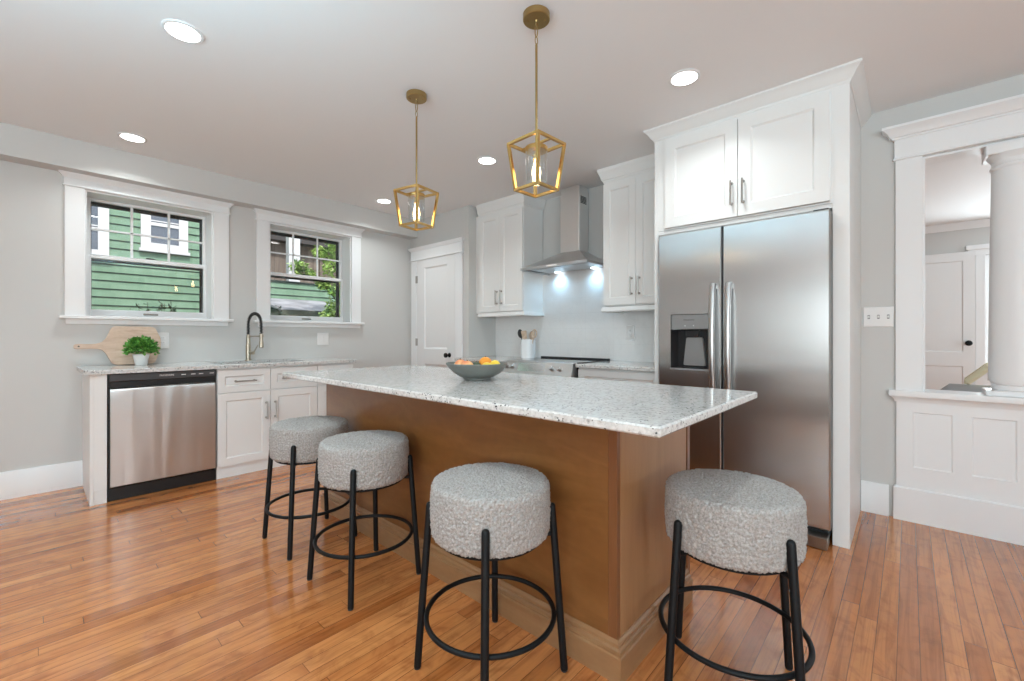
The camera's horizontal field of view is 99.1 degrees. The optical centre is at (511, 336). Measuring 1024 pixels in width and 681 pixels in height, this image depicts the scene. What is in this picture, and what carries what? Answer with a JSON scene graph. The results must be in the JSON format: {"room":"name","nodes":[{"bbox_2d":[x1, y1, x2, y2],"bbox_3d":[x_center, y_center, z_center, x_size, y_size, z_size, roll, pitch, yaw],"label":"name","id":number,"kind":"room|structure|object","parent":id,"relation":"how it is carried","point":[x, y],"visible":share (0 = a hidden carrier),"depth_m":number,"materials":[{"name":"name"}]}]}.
{"room":"kitchen","nodes":[
{"label":"kitchen","id":0,"kind":"room"},
{"bbox_2d":[0,160,410,471],"bbox_3d":[-2.328,-0.150,4.578,0.220,2.589,12.300,0,0,42],"label":"wall","id":1,"kind":"structure","parent":0,"point":[41,382],"depth_m":3.26,"materials":[{"name":"grey paint"}]},
{"bbox_2d":[0,460,82,500],"bbox_3d":[-4.833,1.048,1.644,0.018,0.192,4.588,0,0,42],"label":"baseboard","id":2,"kind":"structure","parent":1,"relation":"attached to","point":[42,479],"depth_m":3.17,"materials":[{"name":"white paint"}]},
{"bbox_2d":[58,169,233,325],"bbox_3d":[-3.086,-0.660,3.748,0.335,1.137,1.134,0,0,42],"label":"window","id":3,"kind":"structure","parent":1,"relation":"in","point":[81,191],"depth_m":3.67,"materials":[{"name":"white paint"}]},
{"bbox_2d":[158,333,168,348],"bbox_3d":[-2.966,0.038,3.705,0.009,0.135,0.085,0,0,42],"label":"outlet","id":4,"kind":"object","parent":1,"relation":"attached to","point":[164,337],"visible":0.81,"depth_m":3.71,"materials":[{"name":"white plastic"}]},
{"bbox_2d":[253,208,364,327],"bbox_3d":[-2.204,-0.660,4.718,0.335,1.137,1.151,0,0,42],"label":"window","id":5,"kind":"structure","parent":1,"relation":"in","point":[347,242],"depth_m":4.72,"materials":[{"name":"white paint"}]},
{"bbox_2d":[317,333,327,344],"bbox_3d":[-2.046,0.031,4.718,0.009,0.130,0.125,0,0,42],"label":"switch plate","id":6,"kind":"object","parent":1,"relation":"attached to","point":[322,338],"visible":1,"depth_m":4.71,"materials":[{"name":"white plastic"}]},
{"bbox_2d":[411,205,495,356],"bbox_3d":[-0.739,-0.150,5.344,1.103,2.589,0.430,0,0,42],"label":"wall","id":7,"kind":"structure","parent":0,"point":[479,333],"depth_m":4.90,"materials":[{"name":"grey paint"}]},
{"bbox_2d":[408,237,464,367],"bbox_3d":[-0.933,0.024,5.167,1.026,2.240,0.092,0,0,42],"label":"door","id":8,"kind":"structure","parent":7,"relation":"in","point":[436,268],"depth_m":5.17,"materials":[{"name":"white paint"}]},
{"bbox_2d":[0,0,1023,225],"bbox_3d":[0.688,-1.495,1.838,8.370,0.100,12.600,0,0,42],"label":"ceiling","id":9,"kind":"structure","parent":0,"point":[308,97],"depth_m":2.37,"materials":[{"name":"white paint"}]},
{"bbox_2d":[117,132,147,142],"bbox_3d":[-2.759,-1.442,3.173,0.168,0.006,0.168,0,0,42],"label":"recessed light","id":10,"kind":"object","parent":9,"relation":"in","point":[131,137],"visible":1,"depth_m":3.17,"materials":[{"name":"white plastic"}]},
{"bbox_2d":[160,19,204,43],"bbox_3d":[-1.560,-1.442,2.070,0.168,0.006,0.168,0,0,42],"label":"recessed light","id":11,"kind":"object","parent":9,"relation":"in","point":[182,31],"visible":1,"depth_m":2.06,"materials":[{"name":"white paint"}]},
{"bbox_2d":[0,122,417,238],"bbox_3d":[-3.779,-1.337,2.701,0.157,0.215,7.570,0,0,42],"label":"beam","id":12,"kind":"structure","parent":9,"relation":"attached to","point":[21,145],"depth_m":3.65,"materials":[{"name":"grey paint"}]},
{"bbox_2d":[376,198,391,203],"bbox_3d":[-1.368,-1.442,4.664,0.168,0.006,0.168,0,0,42],"label":"recessed light","id":13,"kind":"object","parent":9,"relation":"in","point":[381,200],"visible":1,"depth_m":4.67,"materials":[{"name":"white plastic"}]},
{"bbox_2d":[393,89,438,230],"bbox_3d":[-0.571,-1.047,2.609,0.189,0.793,0.189,0,0,31],"label":"pendant light","id":14,"kind":"object","parent":9,"relation":"hanging from","point":[415,96],"visible":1,"depth_m":2.59,"materials":[{"name":"gold metal"}]},
{"bbox_2d":[408,192,424,203],"bbox_3d":[-0.571,-0.829,2.609,0.102,0.078,0.102,0,0,31],"label":"socket","id":15,"kind":"object","parent":14,"relation":"attached to","point":[411,195],"depth_m":2.59,"materials":[{"name":"gold metal"}]},
{"bbox_2d":[477,156,496,164],"bbox_3d":[-0.206,-1.442,3.588,0.168,0.006,0.168,0,0,42],"label":"recessed light","id":16,"kind":"object","parent":9,"relation":"in","point":[485,160],"visible":1,"depth_m":3.58,"materials":[{"name":"white plastic"}]},
{"bbox_2d":[507,5,565,197],"bbox_3d":[0.110,-1.047,1.960,0.189,0.793,0.189,0,0,-45],"label":"pendant light","id":17,"kind":"object","parent":9,"relation":"hanging from","point":[535,17],"visible":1,"depth_m":1.95,"materials":[{"name":"gold metal"}]},
{"bbox_2d":[525,142,547,160],"bbox_3d":[0.110,-0.829,1.960,0.102,0.078,0.102,0,0,-45],"label":"socket","id":18,"kind":"object","parent":17,"relation":"attached to","point":[530,149],"depth_m":1.94,"materials":[{"name":"gold metal"}]},
{"bbox_2d":[668,69,700,86],"bbox_3d":[0.964,-1.442,2.439,0.168,0.006,0.168,0,0,42],"label":"recessed light","id":19,"kind":"object","parent":9,"relation":"in","point":[684,77],"visible":1,"depth_m":2.43,"materials":[{"name":"white plastic"}]},
{"bbox_2d":[0,463,1023,680],"bbox_3d":[0.688,1.174,1.838,8.370,0.060,12.600,0,0,42],"label":"floor","id":20,"kind":"structure","parent":0,"point":[183,583],"depth_m":1.84,"materials":[{"name":"brown wood"}]},
{"bbox_2d":[82,374,106,505],"bbox_3d":[-3.036,0.703,3.169,0.624,0.882,0.086,0,0,42],"label":"end panel","id":21,"kind":"object","parent":20,"relation":"on","point":[94,387],"visible":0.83,"depth_m":2.97,"materials":[{"name":"white paint"}]},
{"bbox_2d":[107,369,215,501],"bbox_3d":[-2.775,0.703,3.425,0.610,0.878,0.632,0,0,42],"label":"dishwasher","id":22,"kind":"object","parent":20,"relation":"on","point":[161,426],"visible":0.99,"depth_m":3.19,"materials":[{"name":"silver metal"}]},
{"bbox_2d":[215,364,316,478],"bbox_3d":[-2.292,0.703,3.958,0.662,0.882,0.794,0,0,42],"label":"base cabinet","id":23,"kind":"object","parent":20,"relation":"on","point":[250,400],"visible":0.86,"depth_m":3.66,"materials":[{"name":"white paint"}]},
{"bbox_2d":[77,357,355,374],"bbox_3d":[-2.429,0.245,3.820,0.649,0.030,1.928,0,0,42],"label":"countertop","id":24,"kind":"structure","parent":23,"relation":"on","point":[183,366],"depth_m":3.53,"materials":[{"name":"white stone"}]},
{"bbox_2d":[73,326,160,364],"bbox_3d":[-3.118,0.074,3.467,0.066,0.308,0.517,0,0,42],"label":"cutting board","id":25,"kind":"object","parent":24,"relation":"on","point":[113,343],"visible":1,"depth_m":3.47,"materials":[{"name":"brown wood"}]},
{"bbox_2d":[121,335,160,364],"bbox_3d":[-2.939,0.109,3.458,0.238,0.242,0.243,0,0,42],"label":"potted plant","id":26,"kind":"object","parent":24,"relation":"on","point":[136,344],"visible":1,"depth_m":3.42,"materials":[{"name":"green plant"}]},
{"bbox_2d":[245,312,263,360],"bbox_3d":[-2.404,0.003,4.084,0.231,0.455,0.063,0,0,22],"label":"faucet","id":27,"kind":"object","parent":24,"relation":"on","point":[249,352],"visible":1,"depth_m":4.09,"materials":[{"name":"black metal"}]},
{"bbox_2d":[262,416,356,560],"bbox_3d":[-1.150,0.809,2.485,0.451,0.672,0.451,0,0,30],"label":"bar stool","id":28,"kind":"object","parent":20,"relation":"on","point":[293,442],"visible":0.84,"depth_m":2.31,"materials":[{"name":"fabric"}]},
{"bbox_2d":[269,416,348,462],"bbox_3d":[-1.150,0.574,2.484,0.414,0.203,0.413,0,0,42],"label":"seat cushion","id":29,"kind":"object","parent":28,"relation":"on","point":[293,440],"depth_m":2.31,"materials":[{"name":"fabric"}]},
{"bbox_2d":[317,363,352,415],"bbox_3d":[-1.906,0.703,4.383,0.662,0.882,0.351,0,0,42],"label":"base cabinet","id":30,"kind":"object","parent":20,"relation":"on","point":[321,388],"visible":0.06,"depth_m":4.10,"materials":[{"name":"white paint"}]},
{"bbox_2d":[307,430,420,610],"bbox_3d":[-0.700,0.809,2.077,0.451,0.672,0.451,0,0,32],"label":"bar stool","id":31,"kind":"object","parent":20,"relation":"on","point":[353,462],"visible":1,"depth_m":1.94,"materials":[{"name":"grey fabric"}]},
{"bbox_2d":[317,430,408,490],"bbox_3d":[-0.700,0.574,2.076,0.414,0.203,0.413,0,0,39],"label":"seat cushion","id":32,"kind":"object","parent":31,"relation":"on","point":[369,460],"depth_m":1.92,"materials":[{"name":"fabric"}]},
{"bbox_2d":[414,462,567,680],"bbox_3d":[-0.074,0.809,1.499,0.451,0.672,0.451,0,0,34],"label":"bar stool","id":33,"kind":"object","parent":20,"relation":"on","point":[483,512],"visible":1,"depth_m":1.36,"materials":[{"name":"grey fabric"}]},
{"bbox_2d":[429,462,550,558],"bbox_3d":[-0.074,0.574,1.499,0.413,0.203,0.414,0,0,-44],"label":"seat cushion","id":34,"kind":"object","parent":33,"relation":"on","point":[490,510],"depth_m":1.34,"materials":[{"name":"fabric"}]},
{"bbox_2d":[321,384,692,680],"bbox_3d":[-0.232,0.703,2.407,2.194,0.883,0.671,0,0,42],"label":"kitchen island","id":35,"kind":"object","parent":20,"relation":"on","point":[607,487],"visible":0.51,"depth_m":1.66,"materials":[{"name":"brown wood"}]},
{"bbox_2d":[282,365,756,437],"bbox_3d":[-0.218,0.245,2.285,2.470,0.029,0.959,0,0,42],"label":"island countertop","id":36,"kind":"structure","parent":35,"relation":"on","point":[644,409],"depth_m":1.69,"materials":[{"name":"white stone"}]},
{"bbox_2d":[446,361,507,380],"bbox_3d":[-0.184,0.186,2.313,0.332,0.088,0.332,0,0,42],"label":"fruit bowl","id":37,"kind":"object","parent":36,"relation":"on","point":[467,372],"visible":0.94,"depth_m":2.20,"materials":[{"name":"grey ceramic"}]},
{"bbox_2d":[455,359,463,364],"bbox_3d":[-0.272,0.154,2.313,0.068,0.069,0.068,0,0,42],"label":"peach","id":38,"kind":"object","parent":37,"relation":"in","point":[460,361],"visible":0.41,"depth_m":2.29,"materials":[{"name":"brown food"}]},
{"bbox_2d":[461,360,472,364],"bbox_3d":[-0.232,0.158,2.268,0.068,0.069,0.068,0,0,42],"label":"peach","id":39,"kind":"object","parent":37,"relation":"in","point":[467,362],"visible":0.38,"depth_m":2.25,"materials":[{"name":"brown food"}]},
{"bbox_2d":[479,356,490,364],"bbox_3d":[-0.142,0.144,2.338,0.072,0.074,0.072,0,0,42],"label":"orange","id":40,"kind":"object","parent":37,"relation":"in","point":[484,359],"visible":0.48,"depth_m":2.31,"materials":[{"name":"orange food"}]},
{"bbox_2d":[490,360,499,363],"bbox_3d":[-0.090,0.156,2.308,0.063,0.058,0.064,0,0,21],"label":"lemon","id":41,"kind":"object","parent":37,"relation":"in","point":[493,361],"visible":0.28,"depth_m":2.29,"materials":[{"name":"yellow food"}]},
{"bbox_2d":[502,356,609,377],"bbox_3d":[0.399,0.662,4.078,0.790,0.905,0.672,0,0,42],"label":"range","id":42,"kind":"object","parent":20,"relation":"on","point":[544,365],"visible":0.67,"depth_m":3.89,"materials":[{"name":"silver metal"}]},
{"bbox_2d":[512,357,606,363],"bbox_3d":[0.423,0.233,4.105,0.790,0.019,0.500,0,0,42],"label":"cooktop","id":43,"kind":"object","parent":42,"relation":"in","point":[577,360],"depth_m":4.08,"materials":[{"name":"black glass"}]},
{"bbox_2d":[578,368,654,383],"bbox_3d":[1.004,0.703,3.605,0.711,0.882,0.654,0,0,42],"label":"base cabinet","id":44,"kind":"object","parent":20,"relation":"on","point":[587,373],"visible":0.02,"depth_m":3.39,"materials":[{"name":"white paint"}]},
{"bbox_2d":[575,361,654,371],"bbox_3d":[1.002,0.245,3.608,0.718,0.030,0.632,0,0,42],"label":"countertop","id":45,"kind":"structure","parent":44,"relation":"on","point":[613,365],"depth_m":3.48,"materials":[{"name":"white stone"}]},
{"bbox_2d":[658,468,815,680],"bbox_3d":[0.714,0.809,1.420,0.451,0.672,0.451,0,0,14],"label":"bar stool","id":46,"kind":"object","parent":20,"relation":"on","point":[733,521],"visible":1,"depth_m":1.28,"materials":[{"name":"grey fabric"}]},
{"bbox_2d":[664,468,807,573],"bbox_3d":[0.714,0.574,1.420,0.414,0.203,0.413,0,0,26],"label":"seat cushion","id":47,"kind":"object","parent":46,"relation":"on","point":[733,521],"depth_m":1.27,"materials":[{"name":"fabric"}]},
{"bbox_2d":[659,208,831,550],"bbox_3d":[1.582,0.221,2.924,0.969,1.839,0.790,0,0,42],"label":"refrigerator","id":48,"kind":"object","parent":20,"relation":"on","point":[746,306],"visible":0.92,"depth_m":2.57,"materials":[{"name":"grey metal"}]},
{"bbox_2d":[643,58,871,548],"bbox_3d":[1.631,-0.150,2.953,1.203,2.588,0.776,0,0,42],"label":"enclosure","id":49,"kind":"object","parent":20,"relation":"on","point":[793,147],"visible":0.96,"depth_m":2.57,"materials":[{"name":"white paint"}]},
{"bbox_2d":[940,383,990,391],"bbox_3d":[4.047,0.753,3.123,1.425,0.782,0.880,0,0,42],"label":"sofa","id":50,"kind":"object","parent":20,"relation":"on","point":[953,387],"visible":0.03,"depth_m":3.22,"materials":[{"name":"grey fabric"}]},
{"bbox_2d":[964,363,987,383],"bbox_3d":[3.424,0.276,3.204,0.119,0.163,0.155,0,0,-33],"label":"throw pillow","id":51,"kind":"object","parent":50,"relation":"on","point":[983,369],"visible":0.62,"depth_m":3.18,"materials":[{"name":"beige fabric"}]},
{"bbox_3d":[-0.131,0.703,4.636,0.741,0.882,0.654,0,0,42],"label":"base cabinet","id":52,"kind":"object","parent":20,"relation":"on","visible":0},
{"bbox_2d":[454,356,537,361],"bbox_3d":[-0.132,0.245,4.638,0.741,0.030,0.632,0,0,42],"label":"countertop","id":53,"kind":"structure","parent":52,"relation":"on","point":[498,358],"depth_m":4.57,"materials":[{"name":"white stone"}]},
{"bbox_2d":[521,339,534,357],"bbox_3d":[0.169,0.133,4.539,0.150,0.194,0.150,0,0,42],"label":"utensil crock","id":54,"kind":"object","parent":53,"relation":"on","point":[527,348],"visible":0.85,"depth_m":4.48,"materials":[{"name":"white ceramic"}]},
{"bbox_2d":[518,329,521,339],"bbox_3d":[0.103,0.074,4.572,0.108,0.290,0.024,0,0,34],"label":"serving spoon","id":55,"kind":"object","parent":54,"relation":"in","point":[519,330],"visible":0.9,"depth_m":4.58,"materials":[{"name":"black plastic"}]},
{"bbox_2d":[521,331,526,339],"bbox_3d":[0.132,0.080,4.540,0.070,0.275,0.039,0,0,42],"label":"spatula","id":56,"kind":"object","parent":54,"relation":"in","point":[524,333],"visible":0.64,"depth_m":4.53,"materials":[{"name":"brown wood"}]},
{"bbox_2d":[531,329,536,343],"bbox_3d":[0.214,0.074,4.472,0.021,0.289,0.116,0,0,-39],"label":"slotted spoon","id":57,"kind":"object","parent":54,"relation":"in","point":[534,330],"visible":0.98,"depth_m":4.46,"materials":[{"name":"brown wood"}]},
{"bbox_2d":[538,74,1023,515],"bbox_3d":[2.008,-0.150,3.240,8.000,2.589,0.150,0,0,42],"label":"wall","id":58,"kind":"structure","parent":0,"point":[878,409],"depth_m":2.82,"materials":[{"name":"grey paint"}]},
{"bbox_2d":[476,193,545,316],"bbox_3d":[-0.042,-0.826,4.734,0.747,1.236,0.369,0,0,42],"label":"upper cabinet","id":59,"kind":"object","parent":58,"relation":"attached to","point":[509,229],"visible":0.99,"depth_m":4.58,"materials":[{"name":"white paint"}]},
{"bbox_2d":[520,185,602,274],"bbox_3d":[0.511,-1.041,4.179,0.766,0.804,0.448,0,0,42],"label":"range hood","id":60,"kind":"object","parent":58,"relation":"attached to","point":[573,255],"visible":0.95,"depth_m":4.19,"materials":[{"name":"silver metal"}]},
{"bbox_2d":[496,267,654,361],"bbox_3d":[0.647,-0.233,4.366,2.261,0.926,0.012,0,0,42],"label":"backsplash","id":61,"kind":"structure","parent":58,"relation":"attached to","point":[573,323],"depth_m":4.33,"materials":[{"name":"white tile"}]},
{"bbox_2d":[626,326,634,339],"bbox_3d":[1.074,-0.028,3.963,0.085,0.135,0.009,0,0,42],"label":"outlet","id":62,"kind":"object","parent":61,"relation":"attached to","point":[630,330],"visible":1,"depth_m":3.96,"materials":[{"name":"white plastic"}]},
{"bbox_2d":[597,153,654,313],"bbox_3d":[1.106,-0.826,3.692,0.676,1.236,0.369,0,0,42],"label":"upper cabinet","id":63,"kind":"object","parent":58,"relation":"attached to","point":[629,186],"visible":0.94,"depth_m":3.61,"materials":[{"name":"white paint"}]},
{"bbox_2d":[861,480,888,515],"bbox_3d":[2.345,1.046,2.820,0.138,0.197,0.018,0,0,42],"label":"baseboard","id":64,"kind":"structure","parent":58,"relation":"attached to","point":[874,496],"depth_m":2.81,"materials":[{"name":"white paint"}]},
{"bbox_2d":[863,306,893,326],"bbox_3d":[2.357,-0.124,2.807,0.150,0.128,0.021,0,0,42],"label":"switch plate","id":65,"kind":"object","parent":58,"relation":"attached to","point":[872,316],"visible":1,"depth_m":2.81,"materials":[{"name":"white plastic"}]},
{"bbox_2d":[895,156,922,391],"bbox_3d":[3.252,0.018,1.994,2.252,2.252,0.022,0,0,42],"label":"trim","id":66,"kind":"structure","parent":58,"relation":"attached to","point":[908,172],"depth_m":2.70,"materials":[{"name":"white paint"}]},
{"bbox_2d":[882,94,1023,161],"bbox_3d":[3.231,-1.202,1.971,2.380,0.204,0.085,0,0,42],"label":"trim","id":67,"kind":"structure","parent":58,"relation":"attached to","point":[1002,119],"depth_m":2.54,"materials":[{"name":"white paint"}]},
{"bbox_2d":[923,137,1023,391],"bbox_3d":[3.310,0.024,2.058,2.004,2.240,0.150,0,0,42],"label":"trim","id":68,"kind":"structure","parent":58,"relation":"attached to","point":[974,151],"depth_m":2.67,"materials":[{"name":"white paint"}]},
{"bbox_2d":[889,389,1023,545],"bbox_3d":[2.704,0.742,2.588,0.706,0.805,0.238,0,0,42],"label":"wall","id":69,"kind":"structure","parent":0,"point":[960,454],"depth_m":2.55,"materials":[{"name":"white paint"}]},
{"bbox_2d":[981,138,1023,397],"bbox_3d":[2.857,-0.372,2.469,0.256,1.422,0.236,0,0,42],"label":"column","id":70,"kind":"structure","parent":69,"relation":"on","point":[1006,159],"depth_m":2.43,"materials":[{"name":"white paint"}]},
{"bbox_2d":[925,227,989,254],"bbox_3d":[4.818,-0.150,6.497,8.220,2.589,0.150,0,0,42],"label":"wall","id":71,"kind":"structure","parent":0,"point":[955,241],"depth_m":5.61,"materials":[{"name":"grey paint"}]},
{"bbox_2d":[925,251,975,389],"bbox_3d":[5.471,0.034,5.725,0.845,2.200,0.112,0,0,42],"label":"door","id":72,"kind":"structure","parent":71,"relation":"in","point":[950,278],"depth_m":5.61,"materials":[{"name":"white paint"}]},
{"bbox_2d":[925,219,989,233],"bbox_3d":[4.830,-1.400,6.347,8.000,0.088,0.055,0,0,42],"label":"trim","id":73,"kind":"structure","parent":71,"relation":"attached to","point":[984,222],"depth_m":5.56,"materials":[{"name":"white paint"}]},
{"bbox_2d":[966,243,990,385],"bbox_3d":[6.217,0.002,5.121,1.240,2.285,0.115,0,0,42],"label":"window","id":74,"kind":"structure","parent":71,"relation":"in","point":[982,260],"depth_m":5.43,"materials":[{"name":"white glass"}]},
{"label":"outside","id":75,"kind":"structure","parent":0,"visible":0},
{"bbox_3d":[-7.819,1.869,10.714,15.400,0.050,26.000,0,0,42],"label":"yard","id":76,"kind":"structure","parent":75,"visible":0},
{"bbox_2d":[91,206,198,312],"bbox_3d":[-7.960,-0.901,5.539,4.550,5.510,7.550,0,0,42],"label":"house","id":77,"kind":"structure","parent":76,"relation":"on","point":[114,286],"depth_m":5.89,"materials":[{"name":"green wood"}]},
{"bbox_2d":[130,300,176,311],"bbox_3d":[-3.610,0.737,4.387,0.292,2.216,0.388,0,0,42],"label":"shrub","id":78,"kind":"object","parent":76,"relation":"on","point":[161,304],"visible":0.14,"depth_m":4.42,"materials":[{"name":"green plant"}]},
{"bbox_2d":[271,298,339,316],"bbox_3d":[-2.462,0.614,7.888,1.070,2.460,3.580,0,0,42],"label":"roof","id":79,"kind":"structure","parent":76,"relation":"on","point":[290,307],"depth_m":6.67,"materials":[{"name":"grey"}]},
{"bbox_2d":[271,237,339,312],"bbox_3d":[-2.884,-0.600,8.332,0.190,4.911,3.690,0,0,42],"label":"house","id":80,"kind":"structure","parent":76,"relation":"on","point":[290,288],"depth_m":7.35,"materials":[{"name":"green wood"}]},
{"bbox_2d":[271,235,339,284],"bbox_3d":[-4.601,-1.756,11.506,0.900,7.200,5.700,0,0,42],"label":"house","id":81,"kind":"structure","parent":76,"relation":"on","point":[278,243],"depth_m":10.40,"materials":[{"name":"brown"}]},
{"bbox_2d":[286,243,339,316],"bbox_3d":[-2.454,-0.007,6.355,0.781,3.703,1.471,0,0,42],"label":"tree","id":82,"kind":"object","parent":76,"relation":"on","point":[299,267],"visible":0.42,"depth_m":6.22,"materials":[{"name":"green plant"}]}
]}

